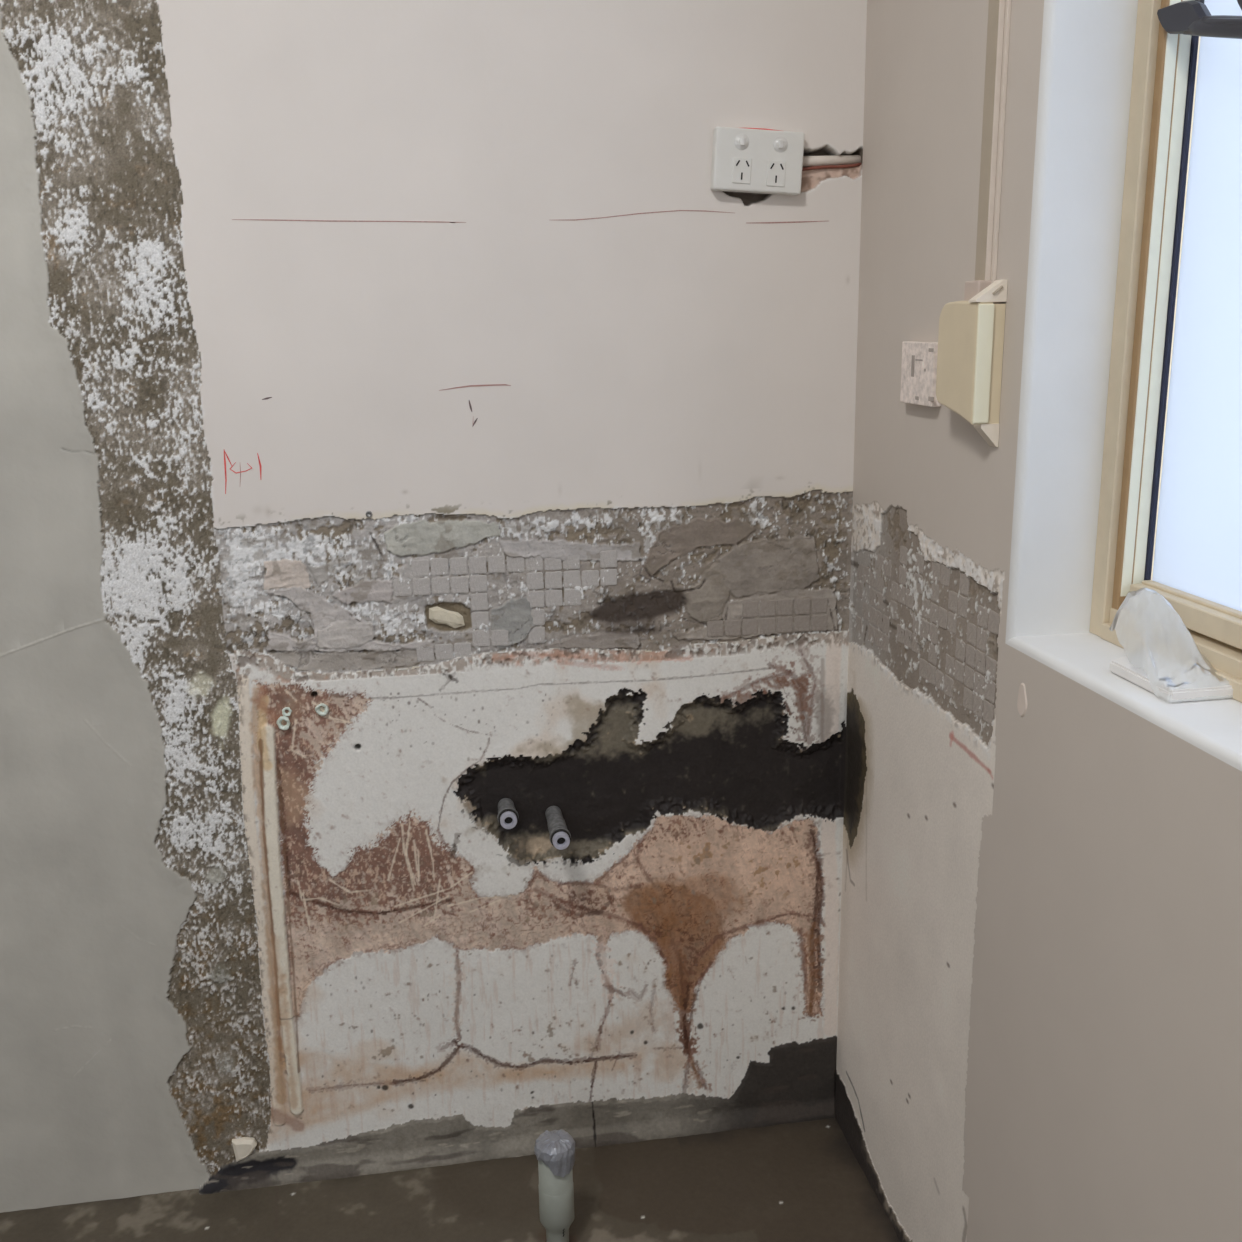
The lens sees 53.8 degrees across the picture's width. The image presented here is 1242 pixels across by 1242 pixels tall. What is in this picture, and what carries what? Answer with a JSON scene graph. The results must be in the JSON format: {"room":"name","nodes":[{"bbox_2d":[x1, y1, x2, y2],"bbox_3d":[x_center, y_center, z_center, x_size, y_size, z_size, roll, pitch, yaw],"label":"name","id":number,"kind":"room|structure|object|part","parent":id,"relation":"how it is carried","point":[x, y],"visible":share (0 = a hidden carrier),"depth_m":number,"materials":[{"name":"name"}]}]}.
{"room":"laundry room under renovation","nodes":[
{"label":"laundry room under renovation","id":0,"kind":"room"},
{"bbox_2d":[0,0,866,1212],"bbox_3d":[-1.024,-0.384,1.381,2.700,2.506,0.044,-3,14,-9],"label":"wall","id":1,"kind":"structure","parent":0,"point":[407,430],"depth_m":1.59,"materials":[{"name":"paint"}]},
{"bbox_2d":[497,798,518,828],"bbox_3d":[-0.154,0.260,1.657,0.028,0.028,0.056,-3,14,-9],"label":"pipe stub","id":2,"kind":"object","parent":1,"relation":"attached to","point":[507,816],"visible":1,"depth_m":1.64,"materials":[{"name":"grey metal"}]},
{"bbox_3d":[-0.135,0.719,1.789,0.939,0.140,0.017,-3,14,-9],"label":"mortar skirting","id":3,"kind":"part","parent":1,"relation":"part of","materials":[{"name":"grey concrete"}]},
{"bbox_2d":[545,806,570,849],"bbox_3d":[-0.086,0.278,1.651,0.028,0.028,0.098,-3,14,-9],"label":"pipe stub","id":4,"kind":"object","parent":1,"relation":"attached to","point":[560,837],"visible":1,"depth_m":1.62,"materials":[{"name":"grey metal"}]},
{"bbox_2d":[710,127,804,195],"bbox_3d":[0.170,-0.571,1.521,0.117,0.079,0.022,-3,14,-9],"label":"power outlet","id":5,"kind":"object","parent":1,"relation":"attached to","point":[744,160],"visible":1,"depth_m":1.51,"materials":[{"name":"white plastic"}]},
{"bbox_2d":[734,134,748,149],"bbox_3d":[0.149,-0.589,1.505,0.019,0.019,0.003,-3,14,-9],"label":"switch","id":6,"kind":"object","parent":5,"relation":"attached to","point":[741,141],"depth_m":1.50,"materials":[{"name":"plastic"}]},
{"bbox_2d":[732,157,751,183],"bbox_3d":[0.149,-0.556,1.514,0.025,0.031,0.002,-3,14,-9],"label":"socket","id":7,"kind":"object","parent":5,"relation":"attached to","point":[741,166],"depth_m":1.51,"materials":[{"name":"white plastic"}]},
{"bbox_2d":[766,160,785,186],"bbox_3d":[0.193,-0.555,1.521,0.025,0.031,0.002,-3,14,-9],"label":"socket","id":8,"kind":"object","parent":5,"relation":"attached to","point":[775,169],"depth_m":1.52,"materials":[{"name":"white plastic"}]},
{"bbox_2d":[773,136,787,151],"bbox_3d":[0.198,-0.589,1.513,0.019,0.019,0.003,-3,14,-9],"label":"switch","id":9,"kind":"object","parent":5,"relation":"attached to","point":[780,143],"depth_m":1.51,"materials":[{"name":"plastic"}]},
{"bbox_2d":[803,155,860,165],"bbox_3d":[0.261,-0.584,1.553,0.095,0.015,0.012,-4,14,-11],"label":"conduit pipe","id":10,"kind":"object","parent":1,"relation":"attached to","point":[833,159],"visible":0.77,"depth_m":1.55,"materials":[{"name":"white plastic"}]},
{"bbox_2d":[802,162,861,170],"bbox_3d":[0.266,-0.575,1.551,0.083,0.011,0.004,-3,14,-10],"label":"power cable","id":11,"kind":"object","parent":1,"relation":"attached to","point":[860,163],"visible":0.97,"depth_m":1.55,"materials":[{"name":"brown plastic"}]},
{"bbox_2d":[0,1118,899,1241],"bbox_3d":[-0.736,1.212,0.092,2.700,0.002,3.300,-3,14,-9],"label":"floor","id":12,"kind":"structure","parent":0,"point":[803,1181],"depth_m":1.70,"materials":[{"name":"concrete"}]},
{"bbox_2d":[534,1129,574,1241],"bbox_3d":[-0.084,0.751,1.603,0.054,0.174,0.054,-3,14,-9],"label":"drain pipe","id":13,"kind":"object","parent":12,"relation":"on","point":[554,1150],"visible":1,"depth_m":1.58,"materials":[{"name":"grey plastic"}]},
{"bbox_2d":[835,0,1241,1241],"bbox_3d":[0.674,-0.077,0.017,0.212,2.505,3.300,-3,14,-9],"label":"wall","id":14,"kind":"structure","parent":0,"point":[1039,1028],"depth_m":1.22,"materials":[{"name":"paint"}]},
{"bbox_3d":[0.356,0.763,1.696,0.006,0.081,0.370,-3,14,-9],"label":"mortar skirting","id":15,"kind":"part","parent":14,"relation":"part of","materials":[{"name":"beige paint"}]},
{"bbox_2d":[900,341,940,406],"bbox_3d":[0.341,-0.281,1.389,0.012,0.070,0.097,-3,14,-9],"label":"mounting block","id":16,"kind":"object","parent":14,"relation":"attached to","point":[919,359],"visible":0.96,"depth_m":1.38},
{"bbox_2d":[911,355,914,376],"bbox_3d":[0.334,-0.291,1.399,0.001,0.024,0.008,-3,14,-9],"label":"slot","id":17,"kind":"object","parent":16,"relation":"attached to","point":[912,356],"depth_m":1.40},
{"bbox_2d":[936,279,1007,446],"bbox_3d":[0.354,-0.263,1.250,0.032,0.162,0.093,-3,14,-9],"label":"box","id":18,"kind":"object","parent":14,"relation":"attached to","point":[971,332],"visible":1,"depth_m":1.22,"materials":[{"name":"beige plastic"}]},
{"bbox_2d":[936,301,992,424],"bbox_3d":[0.348,-0.264,1.250,0.016,0.121,0.090,-3,14,-9],"label":"cover","id":19,"kind":"object","parent":18,"relation":"attached to","point":[964,380],"depth_m":1.22,"materials":[{"name":"beige plastic"}]},
{"bbox_2d":[964,0,1010,300],"bbox_3d":[0.351,-0.906,1.092,0.017,1.219,0.038,-3,14,-9],"label":"conduit trunking","id":20,"kind":"object","parent":14,"relation":"attached to","point":[999,11],"visible":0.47,"depth_m":1.19,"materials":[{"name":"beige paint"}]},
{"bbox_2d":[964,280,990,300],"bbox_3d":[0.361,-0.329,1.236,0.016,0.028,0.034,-3,14,-9],"label":"socket","id":21,"kind":"object","parent":20,"relation":"attached to","point":[972,288],"depth_m":1.23,"materials":[{"name":"beige plastic"}]},
{"bbox_3d":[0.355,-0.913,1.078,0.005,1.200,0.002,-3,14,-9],"label":"trunking lid","id":22,"kind":"part","parent":20,"relation":"part of","materials":[{"name":"paint"}]},
{"bbox_3d":[0.531,0.124,0.798,0.135,0.009,0.938,-3,14,-9],"label":"window sill","id":23,"kind":"part","parent":14,"relation":"part of","materials":[{"name":"white paint"}]},
{"bbox_2d":[1089,0,1241,702],"bbox_3d":[0.572,-0.441,0.667,0.083,1.148,0.920,-3,14,-9],"label":"window","id":24,"kind":"structure","parent":14,"relation":"in","point":[1170,513],"depth_m":1.11,"materials":[{"name":"glass"}]},
{"bbox_3d":[0.584,0.102,0.801,0.077,0.031,0.872,-3,14,-9],"label":"frame sill","id":25,"kind":"part","parent":24,"relation":"part of","materials":[{"name":"beige paint"}]},
{"bbox_3d":[0.477,-0.511,1.037,0.012,0.030,0.075,-3,14,-9],"label":"latch handle","id":26,"kind":"part","parent":24,"relation":"part of","materials":[{"name":"black plastic"}]},
{"bbox_3d":[0.575,0.074,0.785,0.022,0.030,0.856,-3,14,-9],"label":"sash rail","id":27,"kind":"part","parent":24,"relation":"part of","materials":[{"name":"beige paint"}]},
{"bbox_3d":[0.581,-0.456,0.646,0.004,1.068,0.874,-3,14,-9],"label":"glass pane","id":28,"kind":"part","parent":24,"relation":"part of","materials":[{"name":"glass"}]},
{"bbox_3d":[0.495,-0.489,0.970,0.009,0.052,0.057,0,14,4],"label":"handle post","id":29,"kind":"part","parent":24,"relation":"part of","materials":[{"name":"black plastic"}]},
{"bbox_2d":[1109,588,1232,702],"bbox_3d":[0.484,0.011,1.079,0.094,0.077,0.150,-3,14,-9],"label":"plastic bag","id":30,"kind":"object","parent":14,"relation":"on","point":[1162,657],"visible":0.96,"depth_m":1.05,"materials":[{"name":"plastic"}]}
]}

